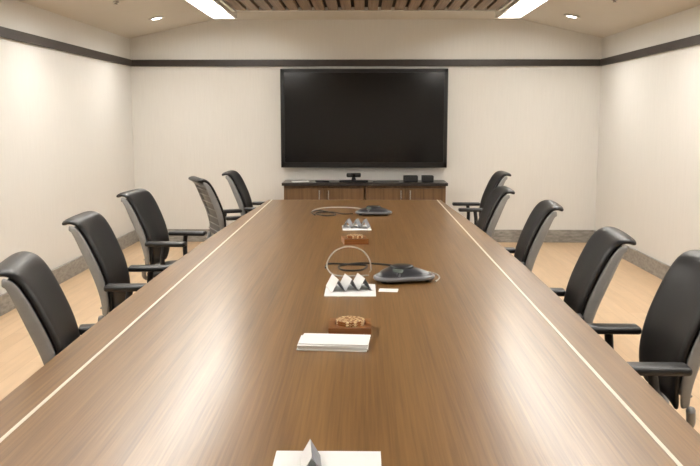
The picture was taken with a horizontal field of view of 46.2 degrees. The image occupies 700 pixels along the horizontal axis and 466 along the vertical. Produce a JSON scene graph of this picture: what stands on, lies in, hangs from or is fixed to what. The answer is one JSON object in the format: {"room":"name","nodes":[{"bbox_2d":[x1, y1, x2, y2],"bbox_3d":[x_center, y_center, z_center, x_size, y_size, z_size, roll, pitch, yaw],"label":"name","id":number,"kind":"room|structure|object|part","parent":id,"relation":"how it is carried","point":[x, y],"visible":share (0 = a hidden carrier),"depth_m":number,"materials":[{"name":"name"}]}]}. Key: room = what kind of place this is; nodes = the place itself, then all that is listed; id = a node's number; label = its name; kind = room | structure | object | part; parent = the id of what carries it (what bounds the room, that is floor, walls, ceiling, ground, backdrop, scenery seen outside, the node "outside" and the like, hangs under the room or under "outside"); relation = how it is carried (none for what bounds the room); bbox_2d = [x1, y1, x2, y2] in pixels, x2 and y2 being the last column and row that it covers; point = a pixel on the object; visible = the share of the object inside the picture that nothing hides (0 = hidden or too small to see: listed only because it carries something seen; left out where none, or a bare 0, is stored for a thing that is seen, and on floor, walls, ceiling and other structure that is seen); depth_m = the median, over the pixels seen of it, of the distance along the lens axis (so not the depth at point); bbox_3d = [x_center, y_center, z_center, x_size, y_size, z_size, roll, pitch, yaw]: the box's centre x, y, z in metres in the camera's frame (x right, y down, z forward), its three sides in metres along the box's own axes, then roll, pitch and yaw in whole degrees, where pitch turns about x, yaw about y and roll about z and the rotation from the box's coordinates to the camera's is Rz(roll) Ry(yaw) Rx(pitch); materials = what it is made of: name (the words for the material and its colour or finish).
{"room":"conference room","nodes":[
{"label":"conference room","id":0,"kind":"room"},
{"bbox_2d":[0,0,134,294],"bbox_3d":[-2.783,-0.560,4.208,0.100,2.950,11.600,0,8,1],"label":"wall","id":1,"kind":"structure","parent":0,"point":[66,126],"depth_m":7.52,"materials":[{"name":"paint"}]},
{"bbox_2d":[0,26,131,65],"bbox_3d":[-2.718,-1.239,4.097,0.030,0.078,11.570,0,8,1],"label":"trim","id":2,"kind":"structure","parent":1,"relation":"attached to","point":[7,33],"depth_m":7.45,"materials":[{"name":"brown wood"}]},
{"bbox_2d":[0,230,137,315],"bbox_3d":[-2.721,0.826,4.387,0.025,0.155,11.575,0,8,1],"label":"baseboard","id":3,"kind":"structure","parent":1,"relation":"attached to","point":[70,269],"depth_m":7.79,"materials":[{"name":"stone"}]},
{"bbox_2d":[0,241,699,433],"bbox_3d":[0.087,0.957,4.373,6.040,0.100,12.000,0,8,1],"label":"floor","id":4,"kind":"structure","parent":0,"point":[631,291],"depth_m":6.73,"materials":[{"name":"brown wood"}]},
{"bbox_2d":[0,251,95,364],"bbox_3d":[-0.894,0.584,3.015,0.688,1.012,0.604,-2,8,-12],"label":"office chair","id":5,"kind":"object","parent":4,"relation":"on","point":[42,305],"visible":0.35,"depth_m":2.80,"materials":[{"name":"black leather"}]},
{"bbox_3d":[-0.934,0.376,3.248,0.270,0.030,0.080,-2,8,-12],"label":"armrest","id":6,"kind":"part","parent":5,"relation":"part of","materials":[{"name":"black plastic"}]},
{"bbox_2d":[62,211,169,320],"bbox_3d":[-1.092,0.404,4.312,0.688,1.012,0.604,0,8,-3],"label":"office chair","id":7,"kind":"object","parent":4,"relation":"on","point":[96,240],"visible":0.52,"depth_m":4.12,"materials":[{"name":"black leather"}]},
{"bbox_3d":[-1.314,0.158,4.268,0.250,0.516,0.452,0,8,-3],"label":"backrest","id":8,"kind":"part","parent":7,"relation":"part of","materials":[{"name":"black leather"}]},
{"bbox_3d":[-1.067,0.267,4.029,0.270,0.030,0.080,0,8,-3],"label":"armrest","id":9,"kind":"part","parent":7,"relation":"part of","materials":[{"name":"black plastic"}]},
{"bbox_3d":[-1.090,0.195,4.547,0.270,0.030,0.080,0,8,-3],"label":"armrest","id":10,"kind":"part","parent":7,"relation":"part of","materials":[{"name":"black plastic"}]},
{"bbox_2d":[116,188,206,279],"bbox_3d":[-1.210,0.210,5.707,0.688,1.012,0.604,1,8,4],"label":"office chair","id":11,"kind":"object","parent":4,"relation":"on","point":[145,215],"visible":0.65,"depth_m":5.56,"materials":[{"name":"black leather"}]},
{"bbox_3d":[-1.431,-0.039,5.689,0.250,0.516,0.452,1,8,4],"label":"backrest","id":12,"kind":"part","parent":11,"relation":"part of","materials":[{"name":"black leather"}]},
{"bbox_3d":[-1.132,0.261,5.707,0.455,0.081,0.465,1,8,4],"label":"seat","id":13,"kind":"part","parent":11,"relation":"part of","materials":[{"name":"black leather"}]},
{"bbox_3d":[-1.216,0.073,5.423,0.270,0.030,0.080,1,8,4],"label":"armrest","id":14,"kind":"part","parent":11,"relation":"part of","materials":[{"name":"black plastic"}]},
{"bbox_3d":[-1.177,0.002,5.940,0.270,0.030,0.080,1,8,4],"label":"armrest","id":15,"kind":"part","parent":11,"relation":"part of","materials":[{"name":"black plastic"}]},
{"bbox_2d":[188,176,241,238],"bbox_3d":[-1.019,0.012,7.127,0.688,1.012,0.604,-3,9,-22],"label":"office chair","id":16,"kind":"object","parent":4,"relation":"on","point":[217,216],"visible":0.54,"depth_m":6.91,"materials":[{"name":"black plastic"}]},
{"bbox_3d":[-1.225,-0.223,7.010,0.250,0.516,0.452,-3,9,-22],"label":"backrest","id":17,"kind":"part","parent":16,"relation":"part of","materials":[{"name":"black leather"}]},
{"bbox_3d":[-1.104,-0.194,7.348,0.270,0.030,0.080,-3,9,-22],"label":"armrest","id":18,"kind":"part","parent":16,"relation":"part of","materials":[{"name":"black plastic"}]},
{"bbox_3d":[-0.908,-0.127,6.867,0.270,0.030,0.080,-3,9,-22],"label":"armrest","id":19,"kind":"part","parent":16,"relation":"part of","materials":[{"name":"black plastic"}]},
{"bbox_2d":[222,170,265,215],"bbox_3d":[-0.846,-0.084,7.818,0.688,1.012,0.604,0,8,1],"label":"office chair","id":20,"kind":"object","parent":4,"relation":"on","point":[239,189],"visible":0.44,"depth_m":7.59,"materials":[{"name":"black plastic"}]},
{"bbox_3d":[-1.068,-0.331,7.787,0.250,0.516,0.452,0,8,1],"label":"backrest","id":21,"kind":"part","parent":20,"relation":"part of","materials":[{"name":"black leather"}]},
{"bbox_3d":[-0.836,-0.220,7.534,0.270,0.030,0.080,0,8,1],"label":"armrest","id":22,"kind":"part","parent":20,"relation":"part of","materials":[{"name":"black plastic"}]},
{"bbox_3d":[-0.828,-0.292,8.053,0.270,0.030,0.080,0,8,1],"label":"armrest","id":23,"kind":"part","parent":20,"relation":"part of","materials":[{"name":"black plastic"}]},
{"bbox_2d":[284,186,363,199],"bbox_3d":[-0.300,-0.218,9.802,0.940,0.730,0.475,0,8,1],"label":"base cabinet","id":24,"kind":"object","parent":4,"relation":"on","point":[290,192],"visible":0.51,"depth_m":9.56,"materials":[{"name":"brown wood"}]},
{"bbox_3d":[-0.537,-0.214,9.610,0.458,0.625,0.020,0,8,1],"label":"door","id":25,"kind":"part","parent":24,"relation":"part of","materials":[{"name":"brown wood"}]},
{"bbox_3d":[-0.070,-0.213,9.603,0.458,0.625,0.020,0,8,1],"label":"door","id":26,"kind":"part","parent":24,"relation":"part of","materials":[{"name":"brown wood"}]},
{"bbox_2d":[282,180,447,185],"bbox_3d":[0.175,-0.596,9.744,1.930,0.035,0.480,0,8,1],"label":"countertop","id":27,"kind":"structure","parent":24,"relation":"on","point":[286,182],"depth_m":9.52,"materials":[{"name":"black stone"}]},
{"bbox_2d":[339,173,367,181],"bbox_3d":[0.043,-0.655,9.662,0.340,0.105,0.140,0,8,1],"label":"camera","id":28,"kind":"object","parent":27,"relation":"on","point":[353,175],"visible":1,"depth_m":9.61,"materials":[{"name":"black plastic"}]},
{"bbox_2d":[403,175,417,181],"bbox_3d":[0.714,-0.642,9.671,0.170,0.075,0.125,0,8,1],"label":"speaker box","id":29,"kind":"object","parent":27,"relation":"on","point":[406,178],"visible":1,"depth_m":9.61,"materials":[{"name":"black plastic"}]},
{"bbox_2d":[405,177,416,180],"bbox_3d":[0.713,-0.635,9.612,0.140,0.045,0.006,0,8,1],"label":"grille","id":30,"kind":"object","parent":29,"relation":"attached to","point":[406,178],"depth_m":9.61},
{"bbox_2d":[421,175,433,181],"bbox_3d":[0.914,-0.642,9.668,0.140,0.075,0.125,0,8,1],"label":"speaker box","id":31,"kind":"object","parent":27,"relation":"on","point":[424,178],"visible":1,"depth_m":9.61,"materials":[{"name":"black plastic"}]},
{"bbox_2d":[423,177,432,180],"bbox_3d":[0.913,-0.635,9.609,0.110,0.045,0.006,0,8,1],"label":"grille","id":32,"kind":"object","parent":31,"relation":"attached to","point":[424,178],"depth_m":9.61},
{"bbox_2d":[0,200,699,465],"bbox_3d":[-0.013,0.533,4.366,1.856,0.741,7.000,0,8,1],"label":"conference table","id":33,"kind":"object","parent":4,"relation":"on","point":[483,363],"visible":0.87,"depth_m":2.52,"materials":[{"name":"brown wood"}]},
{"bbox_2d":[273,451,380,465],"bbox_3d":[-0.051,0.517,1.789,0.240,0.002,0.200,0,8,1],"label":"paper sheet","id":34,"kind":"object","parent":33,"relation":"on","point":[282,458],"visible":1,"depth_m":1.85,"materials":[{"name":"white paper"}]},
{"bbox_2d":[300,439,320,465],"bbox_3d":[-0.086,0.492,1.807,0.045,0.041,0.100,-1,8,-5],"label":"folded card","id":35,"kind":"object","parent":34,"relation":"on","point":[310,451],"visible":1,"depth_m":1.81,"materials":[{"name":"white paper"}]},
{"bbox_2d":[296,347,366,351],"bbox_3d":[-0.056,0.380,2.769,0.233,0.005,0.130,1,8,5],"label":"paper napkin","id":36,"kind":"object","parent":33,"relation":"on","point":[297,347],"visible":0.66,"depth_m":2.71,"materials":[{"name":"white paper"}]},
{"bbox_2d":[298,345,368,349],"bbox_3d":[-0.053,0.374,2.772,0.233,0.005,0.130,0,8,3],"label":"paper napkin","id":37,"kind":"object","parent":36,"relation":"on","point":[368,345],"visible":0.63,"depth_m":2.71,"materials":[{"name":"white paper"}]},
{"bbox_2d":[300,347,366,348],"bbox_3d":[-0.054,0.370,2.769,0.232,0.005,0.130,1,8,5],"label":"paper napkin","id":38,"kind":"object","parent":37,"relation":"on","point":[300,347],"visible":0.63,"depth_m":2.70,"materials":[{"name":"white paper"}]},
{"bbox_2d":[297,335,367,347],"bbox_3d":[-0.056,0.365,2.766,0.233,0.005,0.130,0,8,3],"label":"paper napkin","id":39,"kind":"object","parent":38,"relation":"on","point":[298,345],"visible":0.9,"depth_m":2.71,"materials":[{"name":"white paper"}]},
{"bbox_2d":[298,333,370,345],"bbox_3d":[-0.050,0.360,2.769,0.231,0.005,0.130,1,8,5],"label":"paper napkin","id":40,"kind":"object","parent":39,"relation":"on","point":[307,338],"visible":1,"depth_m":2.76,"materials":[{"name":"white paper"}]},
{"bbox_2d":[311,210,352,215],"bbox_3d":[-0.202,-0.158,6.606,0.376,0.009,0.272,6,10,39],"label":"cable","id":41,"kind":"object","parent":33,"relation":"on","point":[314,210],"visible":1,"depth_m":6.63,"materials":[{"name":"black rubber"}]},
{"bbox_2d":[312,207,360,210],"bbox_3d":[-0.091,-0.200,6.913,0.449,0.009,0.346,0,8,1],"label":"cable","id":42,"kind":"object","parent":33,"relation":"on","point":[322,207],"visible":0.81,"depth_m":7.04,"materials":[{"name":"plastic"}]},
{"bbox_2d":[326,246,371,276],"bbox_3d":[0.001,0.137,4.010,0.225,0.144,0.092,-2,8,-12],"label":"cable","id":43,"kind":"object","parent":33,"relation":"on","point":[344,246],"visible":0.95,"depth_m":4.02,"materials":[{"name":"white plastic"}]},
{"bbox_2d":[328,318,370,337],"bbox_3d":[0.001,0.340,2.945,0.150,0.034,0.150,0,8,1],"label":"holder","id":44,"kind":"object","parent":33,"relation":"on","point":[333,328],"visible":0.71,"depth_m":2.87,"materials":[{"name":"brown wood"}]},
{"bbox_3d":[0.001,0.345,2.946,0.104,0.008,0.104,0,8,1],"label":"coaster","id":45,"kind":"object","parent":44,"relation":"in","visible":0},
{"bbox_3d":[0.001,0.337,2.945,0.104,0.008,0.104,0,8,1],"label":"coaster","id":46,"kind":"object","parent":45,"relation":"on","visible":0},
{"bbox_3d":[0.001,0.329,2.944,0.104,0.008,0.104,0,8,1],"label":"coaster","id":47,"kind":"object","parent":46,"relation":"on","visible":0},
{"bbox_2d":[336,322,364,326],"bbox_3d":[0.001,0.321,2.943,0.104,0.008,0.104,0,8,1],"label":"coaster","id":48,"kind":"object","parent":47,"relation":"on","point":[361,324],"visible":0.37,"depth_m":2.90,"materials":[{"name":"beige wood"}]},
{"bbox_2d":[336,316,364,324],"bbox_3d":[0.001,0.313,2.942,0.104,0.008,0.104,0,8,1],"label":"coaster","id":49,"kind":"object","parent":48,"relation":"on","point":[347,320],"visible":1,"depth_m":2.92,"materials":[{"name":"beige wood"}]},
{"bbox_2d":[324,284,375,296],"bbox_3d":[0.002,0.255,3.671,0.225,0.002,0.260,0,8,1],"label":"paper sheet","id":50,"kind":"object","parent":33,"relation":"on","point":[364,291],"visible":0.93,"depth_m":3.62,"materials":[{"name":"white paper"}]},
{"bbox_2d":[326,273,370,291],"bbox_3d":[-0.007,0.222,3.696,0.180,0.056,0.140,-2,8,-13],"label":"folded card","id":51,"kind":"object","parent":50,"relation":"on","point":[346,280],"visible":1,"depth_m":3.68,"materials":[{"name":"white paper"}]},
{"bbox_2d":[341,235,368,244],"bbox_3d":[0.030,0.044,5.075,0.150,0.034,0.150,-1,8,-8],"label":"holder","id":52,"kind":"object","parent":33,"relation":"on","point":[346,241],"visible":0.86,"depth_m":5.00,"materials":[{"name":"brown wood"}]},
{"bbox_3d":[0.030,0.049,5.075,0.104,0.008,0.104,0,8,1],"label":"coaster","id":53,"kind":"object","parent":52,"relation":"in","visible":0},
{"bbox_3d":[0.030,0.041,5.074,0.104,0.008,0.104,0,8,1],"label":"coaster","id":54,"kind":"object","parent":53,"relation":"on","visible":0},
{"bbox_3d":[0.030,0.033,5.073,0.104,0.008,0.104,0,8,1],"label":"coaster","id":55,"kind":"object","parent":54,"relation":"on","visible":0},
{"bbox_3d":[0.030,0.025,5.072,0.104,0.008,0.104,0,8,1],"label":"coaster","id":56,"kind":"object","parent":55,"relation":"on","visible":0},
{"bbox_2d":[346,234,362,236],"bbox_3d":[0.030,0.017,5.071,0.104,0.008,0.104,0,8,1],"label":"coaster","id":57,"kind":"object","parent":56,"relation":"on","point":[348,235],"visible":1,"depth_m":5.05,"materials":[{"name":"beige wood"}]},
{"bbox_2d":[342,225,371,229],"bbox_3d":[0.046,-0.037,5.770,0.200,0.002,0.260,0,8,-2],"label":"paper sheet","id":58,"kind":"object","parent":33,"relation":"on","point":[347,227],"visible":0.86,"depth_m":5.72,"materials":[{"name":"white paper"}]},
{"bbox_2d":[342,218,369,228],"bbox_3d":[0.045,-0.069,5.786,0.180,0.056,0.140,1,8,9],"label":"folded card","id":59,"kind":"object","parent":58,"relation":"on","point":[348,221],"visible":1,"depth_m":5.78,"materials":[{"name":"white paper"}]},
{"bbox_2d":[325,262,391,270],"bbox_3d":[0.059,0.174,4.228,0.380,0.009,0.228,0,8,1],"label":"cable","id":60,"kind":"object","parent":33,"relation":"on","point":[356,263],"visible":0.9,"depth_m":4.29,"materials":[{"name":"black rubber"}]},
{"bbox_2d":[355,205,391,214],"bbox_3d":[0.207,-0.184,6.574,0.279,0.073,0.296,5,9,31],"label":"phone","id":61,"kind":"object","parent":33,"relation":"on","point":[370,209],"visible":1,"depth_m":6.50,"materials":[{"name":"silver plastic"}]},
{"bbox_2d":[366,205,380,207],"bbox_3d":[0.189,-0.214,6.581,0.114,0.016,0.114,5,9,31],"label":"speaker grille","id":62,"kind":"object","parent":61,"relation":"attached to","point":[369,206],"depth_m":6.54,"materials":[{"name":"black plastic"}]},
{"bbox_2d":[378,288,397,291],"bbox_3d":[0.172,0.256,3.668,0.085,0.001,0.070,1,8,7],"label":"paper slip","id":63,"kind":"object","parent":33,"relation":"on","point":[380,289],"visible":1,"depth_m":3.66,"materials":[{"name":"white paper"}]},
{"bbox_2d":[373,263,434,283],"bbox_3d":[0.266,0.187,3.904,0.279,0.073,0.296,2,8,16],"label":"phone","id":64,"kind":"object","parent":33,"relation":"on","point":[399,272],"visible":1,"depth_m":3.83,"materials":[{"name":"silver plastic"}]},
{"bbox_2d":[390,263,413,268],"bbox_3d":[0.246,0.158,3.906,0.114,0.016,0.114,2,8,16],"label":"speaker grille","id":65,"kind":"object","parent":64,"relation":"attached to","point":[399,265],"depth_m":3.88,"materials":[{"name":"black plastic"}]},
{"bbox_2d":[365,186,445,203],"bbox_3d":[0.649,-0.216,9.787,0.940,0.730,0.475,0,8,1],"label":"base cabinet","id":66,"kind":"object","parent":4,"relation":"on","point":[371,192],"visible":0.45,"depth_m":9.55,"materials":[{"name":"brown wood"}]},
{"bbox_3d":[0.413,-0.212,9.595,0.458,0.625,0.020,0,8,1],"label":"door","id":67,"kind":"part","parent":66,"relation":"part of","materials":[{"name":"brown wood"}]},
{"bbox_3d":[0.880,-0.211,9.588,0.458,0.625,0.020,0,8,1],"label":"door","id":68,"kind":"part","parent":66,"relation":"part of","materials":[{"name":"brown wood"}]},
{"bbox_2d":[452,171,510,236],"bbox_3d":[1.141,-0.074,7.746,0.688,1.012,0.604,0,8,1],"label":"office chair","id":69,"kind":"object","parent":4,"relation":"on","point":[498,178],"visible":0.41,"depth_m":7.67,"materials":[{"name":"black plastic"}]},
{"bbox_3d":[1.131,-0.283,7.982,0.270,0.030,0.080,0,8,1],"label":"armrest","id":70,"kind":"part","parent":69,"relation":"part of","materials":[{"name":"black plastic"}]},
{"bbox_3d":[1.123,-0.210,7.463,0.270,0.030,0.080,0,8,1],"label":"armrest","id":71,"kind":"part","parent":69,"relation":"part of","materials":[{"name":"black plastic"}]},
{"bbox_3d":[1.363,-0.321,7.709,0.250,0.516,0.452,0,8,1],"label":"backrest","id":72,"kind":"part","parent":69,"relation":"part of","materials":[{"name":"black leather"}]},
{"bbox_2d":[477,186,514,237],"bbox_3d":[0.822,0.172,5.977,0.688,1.012,0.604,0,8,3],"label":"office chair","id":73,"kind":"object","parent":4,"relation":"on","point":[491,212],"visible":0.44,"depth_m":5.73,"materials":[{"name":"black plastic"}]},
{"bbox_2d":[504,200,563,271],"bbox_3d":[0.896,0.317,4.939,0.688,1.012,0.604,1,8,5],"label":"office chair","id":74,"kind":"object","parent":4,"relation":"on","point":[539,221],"visible":0.38,"depth_m":4.69,"materials":[{"name":"black leather"}]},
{"bbox_3d":[0.908,0.108,5.175,0.270,0.030,0.080,1,8,5],"label":"armrest","id":75,"kind":"part","parent":74,"relation":"part of","materials":[{"name":"black plastic"}]},
{"bbox_2d":[550,226,635,322],"bbox_3d":[0.877,0.489,3.697,0.688,1.012,0.604,1,8,7],"label":"office chair","id":76,"kind":"object","parent":4,"relation":"on","point":[597,263],"visible":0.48,"depth_m":3.49,"materials":[{"name":"black leather"}]},
{"bbox_3d":[0.894,0.281,3.933,0.270,0.030,0.080,1,8,7],"label":"armrest","id":77,"kind":"part","parent":76,"relation":"part of","materials":[{"name":"black plastic"}]},
{"bbox_2d":[587,250,699,427],"bbox_3d":[1.010,0.587,2.999,0.688,1.012,0.604,0,8,2],"label":"office chair","id":78,"kind":"object","parent":4,"relation":"on","point":[669,346],"visible":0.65,"depth_m":2.91,"materials":[{"name":"black leather"}]},
{"bbox_3d":[1.006,0.378,3.235,0.270,0.030,0.080,0,8,2],"label":"armrest","id":79,"kind":"part","parent":78,"relation":"part of","materials":[{"name":"black plastic"}]},
{"bbox_3d":[0.987,0.450,2.716,0.270,0.030,0.080,0,8,2],"label":"armrest","id":80,"kind":"part","parent":78,"relation":"part of","materials":[{"name":"black plastic"}]},
{"bbox_3d":[1.232,0.341,2.957,0.250,0.516,0.452,0,8,2],"label":"backrest","id":81,"kind":"part","parent":78,"relation":"part of","materials":[{"name":"black leather"}]},
{"bbox_2d":[18,0,699,38],"bbox_3d":[0.087,-1.718,4.001,5.640,0.400,11.600,0,8,1],"label":"ceiling","id":82,"kind":"structure","parent":0,"point":[129,19],"depth_m":8.57,"materials":[{"name":"paint"}]},
{"bbox_2d":[149,16,163,20],"bbox_3d":[-2.075,-2.305,8.800,0.171,0.043,0.175,1,8,7],"label":"recessed light","id":83,"kind":"object","parent":82,"relation":"in","point":[157,17],"visible":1,"depth_m":8.76,"materials":[{"name":"white metal"}]},
{"bbox_2d":[184,0,236,18],"bbox_3d":[-1.404,-2.305,8.335,0.280,0.070,1.560,0,8,1],"label":"ceiling light","id":84,"kind":"object","parent":82,"relation":"attached to","point":[214,9],"visible":0.98,"depth_m":8.53,"materials":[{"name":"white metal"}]},
{"bbox_2d":[218,0,514,11],"bbox_3d":[0.100,-1.731,4.175,2.800,0.060,8.810,0,8,1],"label":"ceiling panel","id":85,"kind":"object","parent":82,"relation":"attached to","point":[233,5],"visible":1,"depth_m":8.22,"materials":[{"name":"brown wood"}]},
{"bbox_2d":[495,0,548,17],"bbox_3d":[1.736,-2.299,8.286,0.280,0.070,1.560,0,8,1],"label":"ceiling light","id":86,"kind":"object","parent":82,"relation":"attached to","point":[517,8],"visible":0.97,"depth_m":8.49,"materials":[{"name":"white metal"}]},
{"bbox_2d":[564,14,579,18],"bbox_3d":[2.361,-2.307,8.729,0.171,0.044,0.175,1,8,7],"label":"recessed light","id":87,"kind":"object","parent":82,"relation":"in","point":[566,15],"visible":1,"depth_m":8.69,"materials":[{"name":"white"}]},
{"bbox_2d":[129,19,602,229],"bbox_3d":[0.180,-1.360,9.956,6.040,2.950,0.100,0,8,1],"label":"wall","id":88,"kind":"structure","parent":0,"point":[537,125],"depth_m":9.89,"materials":[{"name":"paint"}]},
{"bbox_2d":[280,68,448,167],"bbox_3d":[0.168,-1.375,9.845,2.000,1.175,0.114,0,8,1],"label":"television","id":89,"kind":"object","parent":88,"relation":"attached to","point":[374,117],"visible":1,"depth_m":9.80,"materials":[{"name":"black plastic"}]},
{"bbox_2d":[131,59,599,66],"bbox_3d":[0.179,-2.032,9.797,5.640,0.078,0.030,0,8,1],"label":"trim","id":90,"kind":"structure","parent":88,"relation":"attached to","point":[369,62],"depth_m":9.78,"materials":[{"name":"brown wood"}]},
{"bbox_2d":[138,229,592,242],"bbox_3d":[0.179,0.033,10.087,5.640,0.155,0.025,0,8,1],"label":"baseboard","id":91,"kind":"structure","parent":88,"relation":"attached to","point":[572,236],"depth_m":10.04,"materials":[{"name":"stone"}]},
{"bbox_2d":[595,5,699,265],"bbox_3d":[2.956,-0.548,4.117,0.100,2.950,11.600,0,8,1],"label":"wall","id":92,"kind":"structure","parent":0,"point":[648,189],"depth_m":8.05,"materials":[{"name":"paint"}]},
{"bbox_2d":[593,230,669,279],"bbox_3d":[2.894,0.838,4.299,0.025,0.155,11.575,0,8,1],"label":"baseboard","id":93,"kind":"structure","parent":92,"relation":"attached to","point":[657,268],"depth_m":8.14,"materials":[{"name":"wood"}]},
{"bbox_2d":[600,34,699,65],"bbox_3d":[2.891,-1.227,4.009,0.030,0.078,11.570,0,8,1],"label":"trim","id":94,"kind":"structure","parent":92,"relation":"attached to","point":[693,40],"depth_m":7.92,"materials":[{"name":"brown wood"}]}
]}

